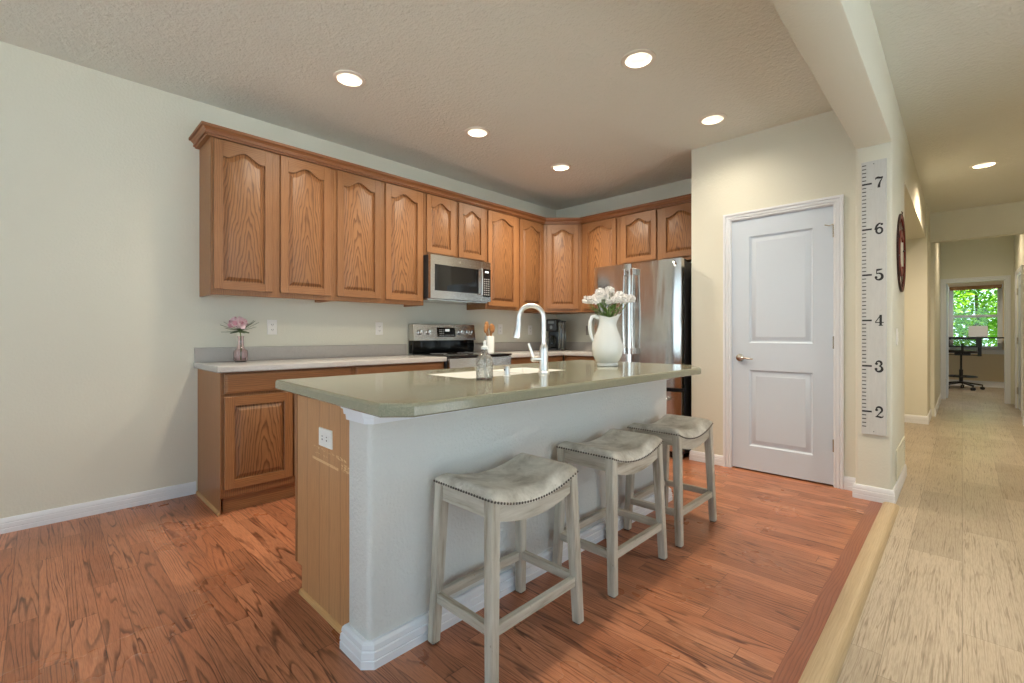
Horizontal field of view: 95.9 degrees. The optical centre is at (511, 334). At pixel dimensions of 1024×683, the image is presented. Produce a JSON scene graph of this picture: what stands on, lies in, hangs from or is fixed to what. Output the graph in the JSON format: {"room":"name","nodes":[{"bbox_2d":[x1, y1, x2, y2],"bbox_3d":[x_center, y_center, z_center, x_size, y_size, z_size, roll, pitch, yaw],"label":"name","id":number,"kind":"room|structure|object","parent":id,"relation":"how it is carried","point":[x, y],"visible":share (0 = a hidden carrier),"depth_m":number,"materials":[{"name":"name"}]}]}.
{"room":"kitchen","nodes":[
{"label":"kitchen","id":0,"kind":"room"},
{"bbox_2d":[0,41,555,518],"bbox_3d":[-2.380,-0.314,3.131,0.120,2.840,8.597,0,0,44],"label":"wall","id":1,"kind":"structure","parent":0,"point":[103,315],"depth_m":2.91,"materials":[{"name":"paint"}]},
{"bbox_2d":[0,481,195,533],"bbox_3d":[-3.726,1.065,1.655,0.014,0.084,4.365,0,0,44],"label":"baseboard","id":2,"kind":"structure","parent":1,"relation":"attached to","point":[55,515],"depth_m":2.83,"materials":[{"name":"white paint"}]},
{"bbox_2d":[199,137,332,302],"bbox_3d":[-1.788,-0.795,3.417,0.322,1.060,0.822,0,0,44],"label":"upper cabinet","id":3,"kind":"object","parent":1,"relation":"attached to","point":[266,218],"visible":0.98,"depth_m":3.24,"materials":[{"name":"brown wood"}]},
{"bbox_2d":[189,121,690,223],"bbox_3d":[-0.381,-1.329,4.337,4.274,0.064,1.527,0,0,-20],"label":"crown molding","id":4,"kind":"structure","parent":3,"relation":"attached to","point":[204,130],"depth_m":3.90,"materials":[{"name":"brown wood"}]},
{"bbox_2d":[267,320,276,334],"bbox_3d":[-1.857,-0.059,3.575,0.008,0.115,0.072,0,0,44],"label":"wall outlet","id":5,"kind":"object","parent":1,"relation":"attached to","point":[271,324],"visible":1,"depth_m":3.57,"materials":[{"name":"white plastic"}]},
{"bbox_2d":[194,344,406,361],"bbox_3d":[-1.611,0.141,3.818,0.018,0.102,1.708,0,0,44],"label":"backsplash","id":6,"kind":"structure","parent":1,"relation":"attached to","point":[208,354],"depth_m":3.71,"materials":[{"name":"grey stone"}]},
{"bbox_2d":[318,169,422,306],"bbox_3d":[-1.205,-0.795,4.014,0.322,1.060,0.846,0,0,44],"label":"upper cabinet","id":7,"kind":"object","parent":1,"relation":"attached to","point":[378,225],"visible":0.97,"depth_m":3.86,"materials":[{"name":"brown wood"}]},
{"bbox_2d":[376,322,382,334],"bbox_3d":[-1.216,-0.057,4.232,0.008,0.115,0.072,0,0,44],"label":"wall outlet","id":8,"kind":"object","parent":1,"relation":"attached to","point":[379,325],"visible":1,"depth_m":4.23,"materials":[{"name":"white plastic"}]},
{"bbox_2d":[423,193,484,261],"bbox_3d":[-0.642,-1.028,4.591,0.322,0.594,0.765,0,0,44],"label":"upper cabinet","id":9,"kind":"object","parent":1,"relation":"attached to","point":[451,228],"visible":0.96,"depth_m":4.44,"materials":[{"name":"brown wood"}]},
{"bbox_2d":[423,254,490,304],"bbox_3d":[-0.598,-0.523,4.540,0.443,0.410,0.740,0,0,44],"label":"microwave","id":10,"kind":"object","parent":9,"relation":"attached to","point":[446,279],"visible":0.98,"depth_m":4.38,"materials":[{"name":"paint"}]},
{"bbox_2d":[498,324,501,333],"bbox_3d":[-0.136,-0.061,5.339,0.008,0.115,0.072,0,0,44],"label":"wall outlet","id":11,"kind":"object","parent":1,"relation":"attached to","point":[499,325],"visible":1,"depth_m":5.33,"materials":[{"name":"white plastic"}]},
{"bbox_2d":[467,209,543,312],"bbox_3d":[-0.051,-0.795,5.197,0.322,1.060,0.925,0,0,44],"label":"upper cabinet","id":12,"kind":"object","parent":1,"relation":"attached to","point":[514,246],"visible":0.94,"depth_m":5.04,"materials":[{"name":"brown wood"}]},
{"bbox_2d":[474,342,548,351],"bbox_3d":[0.060,0.141,5.530,0.018,0.102,1.472,0,0,44],"label":"backsplash","id":13,"kind":"structure","parent":1,"relation":"attached to","point":[504,346],"depth_m":5.45,"materials":[{"name":"grey stone"}]},
{"bbox_2d":[528,325,531,334],"bbox_3d":[0.226,-0.059,5.709,0.008,0.115,0.072,0,0,44],"label":"wall outlet","id":14,"kind":"object","parent":1,"relation":"attached to","point":[529,326],"visible":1,"depth_m":5.70,"materials":[{"name":"white plastic"}]},
{"bbox_2d":[0,0,1023,212],"bbox_3d":[0.996,-1.744,2.402,5.810,0.220,12.110,0,0,44],"label":"ceiling","id":15,"kind":"structure","parent":0,"point":[548,81],"depth_m":2.91,"materials":[{"name":"paint"}]},
{"bbox_2d":[333,70,365,87],"bbox_3d":[-1.037,-1.673,2.947,0.200,0.096,0.200,0,0,44],"label":"ceiling light","id":16,"kind":"object","parent":15,"relation":"attached to","point":[347,78],"visible":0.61,"depth_m":2.99,"materials":[{"name":"white"}]},
{"bbox_2d":[465,127,489,137],"bbox_3d":[-0.279,-1.673,3.723,0.200,0.096,0.200,0,0,44],"label":"ceiling light","id":17,"kind":"object","parent":15,"relation":"attached to","point":[475,132],"visible":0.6,"depth_m":3.77,"materials":[{"name":"white"}]},
{"bbox_2d":[551,163,570,170],"bbox_3d":[0.476,-1.673,4.498,0.200,0.096,0.200,0,0,44],"label":"ceiling light","id":18,"kind":"object","parent":15,"relation":"attached to","point":[560,166],"visible":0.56,"depth_m":4.54,"materials":[{"name":"white"}]},
{"bbox_2d":[621,49,655,69],"bbox_3d":[0.749,-1.673,2.737,0.200,0.096,0.200,0,0,44],"label":"ceiling light","id":19,"kind":"object","parent":15,"relation":"attached to","point":[638,58],"visible":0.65,"depth_m":2.78,"materials":[{"name":"white"}]},
{"bbox_2d":[698,113,726,125],"bbox_3d":[1.520,-1.673,3.498,0.200,0.096,0.200,0,0,44],"label":"ceiling light","id":20,"kind":"object","parent":15,"relation":"attached to","point":[714,118],"visible":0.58,"depth_m":3.54,"materials":[{"name":"white"}]},
{"bbox_2d":[771,0,892,148],"bbox_3d":[-0.194,-1.497,0.409,0.197,0.473,7.515,0,0,44],"label":"beam","id":21,"kind":"structure","parent":15,"relation":"attached to","point":[839,41],"depth_m":2.20,"materials":[{"name":"paint"}]},
{"bbox_2d":[969,161,998,168],"bbox_3d":[4.530,-1.673,4.431,0.200,0.096,0.200,0,0,44],"label":"ceiling light","id":22,"kind":"object","parent":15,"relation":"attached to","point":[987,163],"visible":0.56,"depth_m":4.46,"materials":[{"name":"white"}]},
{"bbox_2d":[0,385,1023,682],"bbox_3d":[2.958,1.157,4.414,5.970,0.100,17.890,0,0,44],"label":"floor","id":23,"kind":"structure","parent":0,"point":[175,590],"depth_m":1.97,"materials":[{"name":"red wood"}]},
{"bbox_2d":[196,366,351,515],"bbox_3d":[-1.692,0.670,3.321,0.590,0.872,0.867,0,0,44],"label":"base cabinet","id":24,"kind":"object","parent":23,"relation":"on","point":[246,424],"visible":0.54,"depth_m":2.98,"materials":[{"name":"brown wood"}]},
{"bbox_2d":[194,344,446,372],"bbox_3d":[-1.391,0.162,3.617,0.613,0.142,1.730,0,0,44],"label":"countertop","id":25,"kind":"structure","parent":24,"relation":"on","point":[267,358],"depth_m":3.52,"materials":[{"name":"grey stone"}]},
{"bbox_2d":[233,336,247,361],"bbox_3d":[-1.925,0.102,3.275,0.092,0.182,0.092,0,0,44],"label":"bud vase","id":26,"kind":"object","parent":25,"relation":"on","point":[240,354],"visible":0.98,"depth_m":3.25,"materials":[{"name":"pink glass"}]},
{"bbox_2d":[221,316,258,335],"bbox_3d":[-1.929,0.023,3.269,0.156,0.311,0.242,0,0,44],"label":"flower","id":27,"kind":"object","parent":26,"relation":"in","point":[240,323],"visible":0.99,"depth_m":3.25,"materials":[{"name":"pink plant"}]},
{"bbox_2d":[352,362,443,374],"bbox_3d":[-1.091,0.670,3.937,0.590,0.872,0.851,0,0,44],"label":"base cabinet","id":28,"kind":"object","parent":23,"relation":"on","point":[369,369],"visible":0.02,"depth_m":3.69,"materials":[{"name":"brown wood"}]},
{"bbox_2d":[409,324,511,368],"bbox_3d":[-0.481,0.500,4.481,0.689,1.212,0.770,0,0,44],"label":"range","id":29,"kind":"object","parent":23,"relation":"on","point":[440,340],"visible":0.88,"depth_m":4.52,"materials":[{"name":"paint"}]},
{"bbox_2d":[413,352,511,357],"bbox_3d":[-0.474,0.191,4.473,0.574,0.018,0.770,0,0,44],"label":"cooktop","id":30,"kind":"object","parent":29,"relation":"in","point":[442,354],"depth_m":4.41,"materials":[{"name":"black glass"}]},
{"bbox_2d":[295,379,672,669],"bbox_3d":[0.039,0.670,2.548,0.727,0.872,2.219,0,0,44],"label":"kitchen island","id":31,"kind":"object","parent":23,"relation":"on","point":[364,506],"visible":0.74,"depth_m":1.78,"materials":[{"name":"paint"}]},
{"bbox_2d":[319,427,332,449],"bbox_3d":[-0.735,0.406,1.815,0.115,0.072,0.008,0,0,44],"label":"wall outlet","id":32,"kind":"object","parent":31,"relation":"attached to","point":[325,435],"visible":1,"depth_m":1.80,"materials":[{"name":"white plastic"}]},
{"bbox_2d":[275,360,700,417],"bbox_3d":[0.105,0.214,2.418,1.012,0.040,2.272,0,0,44],"label":"island countertop","id":33,"kind":"structure","parent":31,"relation":"on","point":[406,393],"depth_m":1.80,"materials":[{"name":"grey stone"}]},
{"bbox_2d":[476,340,492,379],"bbox_3d":[-0.119,0.109,2.014,0.074,0.170,0.074,0,0,44],"label":"soap dispenser","id":34,"kind":"object","parent":33,"relation":"on","point":[484,362],"visible":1,"depth_m":1.99,"materials":[{"name":"clear glass"}]},
{"bbox_2d":[427,367,560,377],"bbox_3d":[-0.060,0.298,2.420,0.343,0.202,0.728,0,0,44],"label":"sink","id":35,"kind":"object","parent":33,"relation":"in","point":[523,370],"visible":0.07,"depth_m":2.48,"materials":[{"name":"white ceramic"}]},
{"bbox_2d":[503,366,509,376],"bbox_3d":[-0.024,0.170,2.154,0.036,0.050,0.036,0,0,44],"label":"air gap","id":36,"kind":"object","parent":33,"relation":"on","point":[506,368],"visible":1,"depth_m":2.14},
{"bbox_2d":[513,303,549,372],"bbox_3d":[0.097,0.017,2.349,0.188,0.355,0.060,0,0,4],"label":"faucet","id":37,"kind":"object","parent":33,"relation":"on","point":[542,358],"visible":0.96,"depth_m":2.33,"materials":[{"name":"silver metal"}]},
{"bbox_2d":[588,313,622,366],"bbox_3d":[0.594,0.029,2.878,0.194,0.332,0.194,0,0,44],"label":"pitcher","id":38,"kind":"object","parent":33,"relation":"on","point":[607,345],"visible":0.99,"depth_m":2.82,"materials":[{"name":"white ceramic"}]},
{"bbox_2d":[582,286,635,319],"bbox_3d":[0.588,-0.165,2.878,0.300,0.280,0.253,0,0,44],"label":"flower bouquet","id":39,"kind":"object","parent":38,"relation":"in","point":[620,297],"visible":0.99,"depth_m":2.83,"materials":[{"name":"white plant"}]},
{"bbox_2d":[428,453,583,682],"bbox_3d":[-0.013,0.803,1.720,0.338,0.607,0.490,0,0,44],"label":"bar stool","id":40,"kind":"object","parent":23,"relation":"on","point":[525,486],"visible":1,"depth_m":1.65,"materials":[{"name":"grey wood"}]},
{"bbox_2d":[511,355,562,363],"bbox_3d":[0.067,0.670,5.123,0.590,0.872,0.902,0,0,44],"label":"base cabinet","id":41,"kind":"object","parent":23,"relation":"on","point":[523,360],"visible":0.02,"depth_m":4.82,"materials":[{"name":"brown wood"}]},
{"bbox_2d":[474,342,593,357],"bbox_3d":[0.463,0.162,5.149,1.128,0.142,1.493,0,0,44],"label":"countertop","id":42,"kind":"structure","parent":41,"relation":"on","point":[518,349],"depth_m":5.36,"materials":[{"name":"grey stone"}]},
{"bbox_2d":[485,336,493,352],"bbox_3d":[-0.239,0.102,4.910,0.102,0.180,0.102,0,0,44],"label":"utensil crock","id":43,"kind":"object","parent":42,"relation":"on","point":[489,339],"visible":0.66,"depth_m":4.87,"materials":[{"name":"white ceramic"}]},
{"bbox_2d":[546,319,565,350],"bbox_3d":[0.541,0.002,5.666,0.215,0.381,0.189,0,0,24],"label":"coffee maker","id":44,"kind":"object","parent":42,"relation":"on","point":[556,328],"visible":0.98,"depth_m":5.60,"materials":[{"name":"black plastic"}]},
{"bbox_2d":[565,355,593,360],"bbox_3d":[0.979,0.670,5.249,0.529,0.872,0.590,0,0,44],"label":"base cabinet","id":45,"kind":"object","parent":23,"relation":"on","point":[567,358],"visible":0.04,"depth_m":5.09,"materials":[{"name":"brown wood"}]},
{"bbox_2d":[552,429,667,597],"bbox_3d":[0.478,0.803,2.224,0.338,0.607,0.490,0,0,44],"label":"bar stool","id":46,"kind":"object","parent":23,"relation":"on","point":[616,452],"visible":1,"depth_m":2.14,"materials":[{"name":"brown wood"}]},
{"bbox_2d":[594,257,690,457],"bbox_3d":[1.399,0.209,4.610,0.907,1.786,0.858,0,0,44],"label":"refrigerator","id":47,"kind":"object","parent":23,"relation":"on","point":[655,327],"visible":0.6,"depth_m":4.20,"materials":[{"name":"metal"}]},
{"bbox_2d":[624,414,716,547],"bbox_3d":[0.924,0.803,2.682,0.338,0.607,0.490,0,0,44],"label":"bar stool","id":48,"kind":"object","parent":23,"relation":"on","point":[680,432],"visible":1,"depth_m":2.61,"materials":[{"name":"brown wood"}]},
{"bbox_2d":[770,501,882,682],"bbox_3d":[-0.197,1.108,0.378,0.066,0.006,7.465,0,0,44],"label":"trim","id":49,"kind":"structure","parent":23,"relation":"on","point":[795,660],"depth_m":1.87,"materials":[{"name":"red wood"}]},
{"bbox_2d":[798,502,899,682],"bbox_3d":[-0.142,1.102,0.327,0.084,0.021,7.471,0,0,44],"label":"trim","id":50,"kind":"structure","parent":23,"relation":"on","point":[825,663],"depth_m":1.84,"materials":[{"name":"beige wood"}]},
{"bbox_2d":[949,338,984,390],"bbox_3d":[9.236,0.589,9.487,0.684,1.043,0.664,0,0,44],"label":"office chair","id":51,"kind":"object","parent":23,"relation":"on","point":[962,345],"visible":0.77,"depth_m":9.34,"materials":[{"name":"black plastic"}]},
{"bbox_2d":[949,337,1003,354],"bbox_3d":[9.847,0.581,9.533,1.420,1.064,0.540,0,0,44],"label":"desk","id":52,"kind":"object","parent":23,"relation":"on","point":[979,338],"visible":0.23,"depth_m":9.53,"materials":[{"name":"black plastic"}]},
{"bbox_2d":[968,326,987,336],"bbox_3d":[9.607,-0.068,9.514,0.285,0.232,0.239,0,0,44],"label":"laptop","id":53,"kind":"object","parent":52,"relation":"on","point":[973,331],"visible":0.98,"depth_m":9.57,"materials":[{"name":"silver metal"}]},
{"bbox_2d":[556,178,690,360],"bbox_3d":[1.379,-0.314,5.385,2.113,2.840,0.120,0,0,44],"label":"wall","id":54,"kind":"structure","parent":0,"point":[576,324],"depth_m":5.59,"materials":[{"name":"paint"}]},
{"bbox_2d":[535,224,587,314],"bbox_3d":[0.592,-0.795,5.641,0.621,1.060,0.606,0,0,44],"label":"upper cabinet","id":55,"kind":"object","parent":54,"relation":"attached to","point":[562,242],"visible":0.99,"depth_m":5.41,"materials":[{"name":"brown wood"}]},
{"bbox_2d":[566,342,591,349],"bbox_3d":[0.978,0.141,5.677,1.126,0.102,0.018,0,0,44],"label":"backsplash","id":56,"kind":"structure","parent":54,"relation":"attached to","point":[569,345],"depth_m":5.80,"materials":[{"name":"grey stone"}]},
{"bbox_2d":[581,217,619,312],"bbox_3d":[1.098,-0.795,5.346,0.514,1.060,0.322,0,0,44],"label":"upper cabinet","id":57,"kind":"object","parent":54,"relation":"attached to","point":[600,240],"visible":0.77,"depth_m":5.26,"materials":[{"name":"brown wood"}]},
{"bbox_2d":[620,202,690,264],"bbox_3d":[1.630,-1.032,4.827,0.970,0.587,0.322,0,0,44],"label":"upper cabinet","id":58,"kind":"object","parent":54,"relation":"attached to","point":[661,233],"visible":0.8,"depth_m":4.76,"materials":[{"name":"brown wood"}]},
{"bbox_2d":[691,110,855,477],"bbox_3d":[2.058,-0.314,3.706,1.204,2.840,0.110,0,0,44],"label":"wall","id":59,"kind":"structure","parent":0,"point":[813,157],"depth_m":3.74,"materials":[{"name":"paint"}]},
{"bbox_2d":[723,194,843,489],"bbox_3d":[2.107,0.051,3.627,0.833,2.111,0.154,0,0,44],"label":"door","id":60,"kind":"structure","parent":59,"relation":"in","point":[783,265],"depth_m":3.57,"materials":[{"name":"white paint"}]},
{"bbox_2d":[856,88,903,489],"bbox_3d":[2.711,-0.310,3.387,0.197,2.846,0.865,0,0,44],"label":"wall","id":61,"kind":"structure","parent":0,"point":[875,454],"depth_m":3.11,"materials":[{"name":"paint"}]},
{"bbox_2d":[861,158,886,435],"bbox_3d":[2.405,-0.245,3.067,0.132,1.820,0.019,0,0,44],"label":"ruler","id":62,"kind":"object","parent":61,"relation":"attached to","point":[873,173],"visible":1,"depth_m":3.06,"materials":[{"name":"white"}]},
{"bbox_2d":[844,464,906,503],"bbox_3d":[2.685,1.060,3.412,0.298,0.094,0.893,0,0,44],"label":"baseboard","id":63,"kind":"structure","parent":61,"relation":"attached to","point":[860,491],"depth_m":3.10,"materials":[{"name":"white paint"}]},
{"bbox_2d":[896,328,898,344],"bbox_3d":[2.657,0.015,3.182,0.010,0.115,0.072,0,0,44],"label":"light switch","id":64,"kind":"object","parent":61,"relation":"attached to","point":[897,332],"visible":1,"depth_m":3.17,"materials":[{"name":"white plastic"}]},
{"bbox_2d":[896,436,904,480],"bbox_3d":[2.829,0.891,3.360,0.008,0.210,0.620,0,0,44],"label":"air return vent","id":65,"kind":"object","parent":61,"relation":"attached to","point":[900,451],"visible":1,"depth_m":3.33,"materials":[{"name":"paint"}]},
{"bbox_2d":[897,211,905,291],"bbox_3d":[2.845,-0.607,3.371,0.013,0.590,0.568,0,0,44],"label":"wall clock","id":66,"kind":"object","parent":61,"relation":"attached to","point":[901,271],"visible":1,"depth_m":3.32,"materials":[{"name":"red paint"}]},
{"bbox_2d":[904,127,929,415],"bbox_3d":[3.874,-0.310,5.497,1.508,2.846,3.780,0,0,44],"label":"wall","id":67,"kind":"structure","parent":0,"point":[917,280],"depth_m":5.78,"materials":[{"name":"paint"}]},
{"bbox_2d":[904,393,941,424],"bbox_3d":[5.789,1.062,7.335,1.442,0.101,3.214,0,0,44],"label":"baseboard","id":68,"kind":"structure","parent":67,"relation":"attached to","point":[908,418],"depth_m":5.83,"materials":[{"name":"white paint"}]},
{"bbox_2d":[930,243,939,416],"bbox_3d":[6.533,-0.261,7.171,0.120,2.746,2.410,0,0,44],"label":"wall","id":69,"kind":"structure","parent":0,"point":[934,247],"depth_m":6.29,"materials":[{"name":"paint"}]},
{"bbox_2d":[948,280,1003,381],"bbox_3d":[9.932,-0.166,10.037,3.800,2.556,0.140,0,0,44],"label":"wall","id":70,"kind":"structure","parent":0,"point":[988,367],"depth_m":9.85,"materials":[{"name":"paint"}]},
{"bbox_2d":[949,287,1003,353],"bbox_3d":[9.976,-0.321,9.949,0.955,1.465,0.165,0,0,44],"label":"window","id":71,"kind":"structure","parent":70,"relation":"in","point":[997,349],"depth_m":9.80,"materials":[{"name":"white paint"}]},
{"bbox_2d":[949,284,1002,290],"bbox_3d":[9.927,-1.010,9.899,0.823,0.088,0.062,0,0,44],"label":"roller shade","id":72,"kind":"object","parent":71,"relation":"attached to","point":[999,285],"visible":0.95,"depth_m":9.87,"materials":[{"name":"white paint"}]},
{"bbox_2d":[949,379,1003,387],"bbox_3d":[9.879,1.050,9.981,3.560,0.126,0.014,0,0,44],"label":"baseboard","id":73,"kind":"structure","parent":70,"relation":"attached to","point":[985,383],"depth_m":9.81,"materials":[{"name":"white paint"}]},
{"bbox_2d":[940,235,1013,403],"bbox_3d":[7.726,-0.285,7.775,3.800,2.796,0.120,0,0,44],"label":"wall","id":74,"kind":"structure","parent":0,"point":[993,256],"depth_m":7.64,"materials":[{"name":"paint"}]},
{"bbox_2d":[940,275,1010,403],"bbox_3d":[8.007,0.079,8.004,0.826,2.068,0.880,0,0,44],"label":"door frame","id":75,"kind":"structure","parent":74,"relation":"in","point":[944,289],"depth_m":7.82,"materials":[{"name":"white paint"}]},
{"bbox_2d":[930,201,1023,242],"bbox_3d":[6.471,-0.310,5.499,2.216,2.846,0.130,0,0,44],"label":"wall","id":76,"kind":"structure","parent":0,"point":[1006,219],"depth_m":5.91,"materials":[{"name":"paint"}]},
{"bbox_2d":[1022,410,1023,425],"bbox_3d":[7.035,1.062,5.470,1.369,0.101,0.904,0,0,44],"label":"baseboard","id":77,"kind":"structure","parent":76,"relation":"attached to","point":[1022,410],"depth_m":5.71,"materials":[{"name":"white paint"}]},
{"bbox_2d":[1014,234,1023,409],"bbox_3d":[7.236,-0.261,6.485,0.120,2.746,2.410,0,0,44],"label":"wall","id":78,"kind":"structure","parent":0,"point":[1018,239],"depth_m":6.91,"materials":[{"name":"paint"}]},
{"bbox_2d":[1015,265,1022,416],"bbox_3d":[7.296,0.083,6.615,0.066,2.060,1.070,0,0,44],"label":"door","id":79,"kind":"structure","parent":78,"relation":"in","point":[1018,291],"depth_m":6.85,"materials":[{"name":"white paint"}]},
{"bbox_3d":[1.963,-0.313,4.387,0.117,2.840,0.732,0,0,44],"label":"wall","id":80,"kind":"structure","parent":0,"visible":0},
{"bbox_2d":[689,450,722,465],"bbox_3d":[1.841,1.065,4.156,0.292,0.084,0.479,0,0,44],"label":"baseboard","id":81,"kind":"structure","parent":80,"relation":"attached to","point":[694,455],"depth_m":4.01,"materials":[{"name":"white paint"}]},
{"label":"outside","id":82,"kind":"structure","parent":0,"visible":0},
{"bbox_3d":[25.961,1.506,26.608,60.000,0.200,45.650,0,0,44],"label":"ground","id":83,"kind":"structure","parent":82,"visible":0},
{"bbox_2d":[953,290,974,325],"bbox_3d":[11.925,-0.839,14.407,3.398,4.505,3.193,0,0,-28],"label":"tree","id":84,"kind":"object","parent":83,"relation":"on","point":[957,292],"visible":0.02,"depth_m":13.56,"materials":[{"name":"green plant"}]},
{"bbox_2d":[953,289,996,345],"bbox_3d":[17.230,-1.562,17.235,5.149,5.948,5.399,0,0,-10],"label":"tree","id":85,"kind":"object","parent":83,"relation":"on","point":[979,309],"visible":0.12,"depth_m":16.56,"materials":[{"name":"green plant"}]},
{"bbox_2d":[981,289,996,312],"bbox_3d":[15.180,-0.950,12.494,3.686,4.726,3.478,0,0,44],"label":"tree","id":86,"kind":"object","parent":83,"relation":"on","point":[985,289],"visible":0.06,"depth_m":13.71,"materials":[{"name":"green plant"}]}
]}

